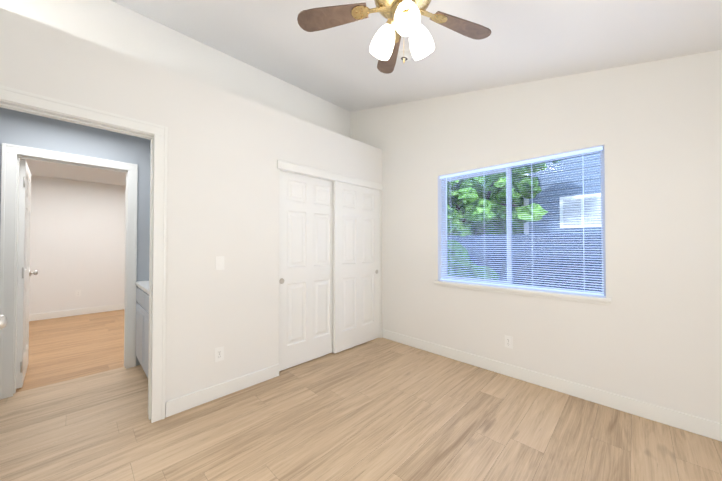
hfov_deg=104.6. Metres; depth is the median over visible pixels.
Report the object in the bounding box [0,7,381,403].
wall
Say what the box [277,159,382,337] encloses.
trim
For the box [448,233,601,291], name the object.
fence
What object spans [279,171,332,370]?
closet door
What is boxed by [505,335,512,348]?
outlet
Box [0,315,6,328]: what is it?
door knob
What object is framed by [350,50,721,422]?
wall
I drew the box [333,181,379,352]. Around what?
closet door
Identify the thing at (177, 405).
baseboard
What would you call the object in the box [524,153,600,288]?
house
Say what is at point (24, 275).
door
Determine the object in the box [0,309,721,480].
floor
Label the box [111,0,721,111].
ceiling
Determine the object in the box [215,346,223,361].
electrical outlet
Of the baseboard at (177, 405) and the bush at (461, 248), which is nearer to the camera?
the baseboard at (177, 405)
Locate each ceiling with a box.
[20,158,125,185]
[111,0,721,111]
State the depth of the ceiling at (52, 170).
4.56 m
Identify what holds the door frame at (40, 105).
attached to the wall at (226, 151)
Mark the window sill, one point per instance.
(588, 298)
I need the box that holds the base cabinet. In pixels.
[135,281,148,377]
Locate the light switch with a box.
[215,256,223,269]
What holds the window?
in the wall at (651, 333)
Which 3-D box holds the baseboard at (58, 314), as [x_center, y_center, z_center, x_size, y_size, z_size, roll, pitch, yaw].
[-5.081,1.294,5.075,0.018,0.115,4.200,-1,-1,45]
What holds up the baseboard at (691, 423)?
attached to the wall at (651, 333)
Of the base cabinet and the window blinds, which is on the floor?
the base cabinet
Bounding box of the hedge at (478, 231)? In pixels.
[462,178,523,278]
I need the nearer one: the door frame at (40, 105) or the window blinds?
the door frame at (40, 105)
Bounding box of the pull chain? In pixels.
[397,50,411,60]
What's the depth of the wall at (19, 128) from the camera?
2.72 m
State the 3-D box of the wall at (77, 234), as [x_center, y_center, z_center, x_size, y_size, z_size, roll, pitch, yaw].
[-5.088,0.093,5.182,0.120,2.520,4.320,-1,-1,45]
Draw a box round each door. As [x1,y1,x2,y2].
[16,159,37,388]
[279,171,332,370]
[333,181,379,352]
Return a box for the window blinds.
[440,146,603,295]
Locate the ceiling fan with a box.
[297,0,490,73]
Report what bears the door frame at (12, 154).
attached to the wall at (19, 128)
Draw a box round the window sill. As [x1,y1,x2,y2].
[434,280,611,304]
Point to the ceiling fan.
(403, 17)
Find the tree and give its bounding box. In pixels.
[447,160,560,235]
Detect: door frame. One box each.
[0,85,167,422]
[0,143,137,399]
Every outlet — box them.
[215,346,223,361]
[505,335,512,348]
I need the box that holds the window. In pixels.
[442,148,605,295]
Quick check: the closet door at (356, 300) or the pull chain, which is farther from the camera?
the closet door at (356, 300)
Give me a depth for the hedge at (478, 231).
9.31 m
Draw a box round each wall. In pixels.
[0,0,349,137]
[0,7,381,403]
[0,107,150,365]
[29,175,125,313]
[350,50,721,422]
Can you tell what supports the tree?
on the ground
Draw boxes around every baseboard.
[29,303,124,320]
[165,364,278,416]
[381,329,721,441]
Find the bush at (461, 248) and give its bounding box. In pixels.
[448,240,499,279]
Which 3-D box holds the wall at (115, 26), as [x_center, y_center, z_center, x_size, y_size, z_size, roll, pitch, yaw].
[-1.550,-1.726,3.026,0.120,0.900,3.820,-1,-1,45]

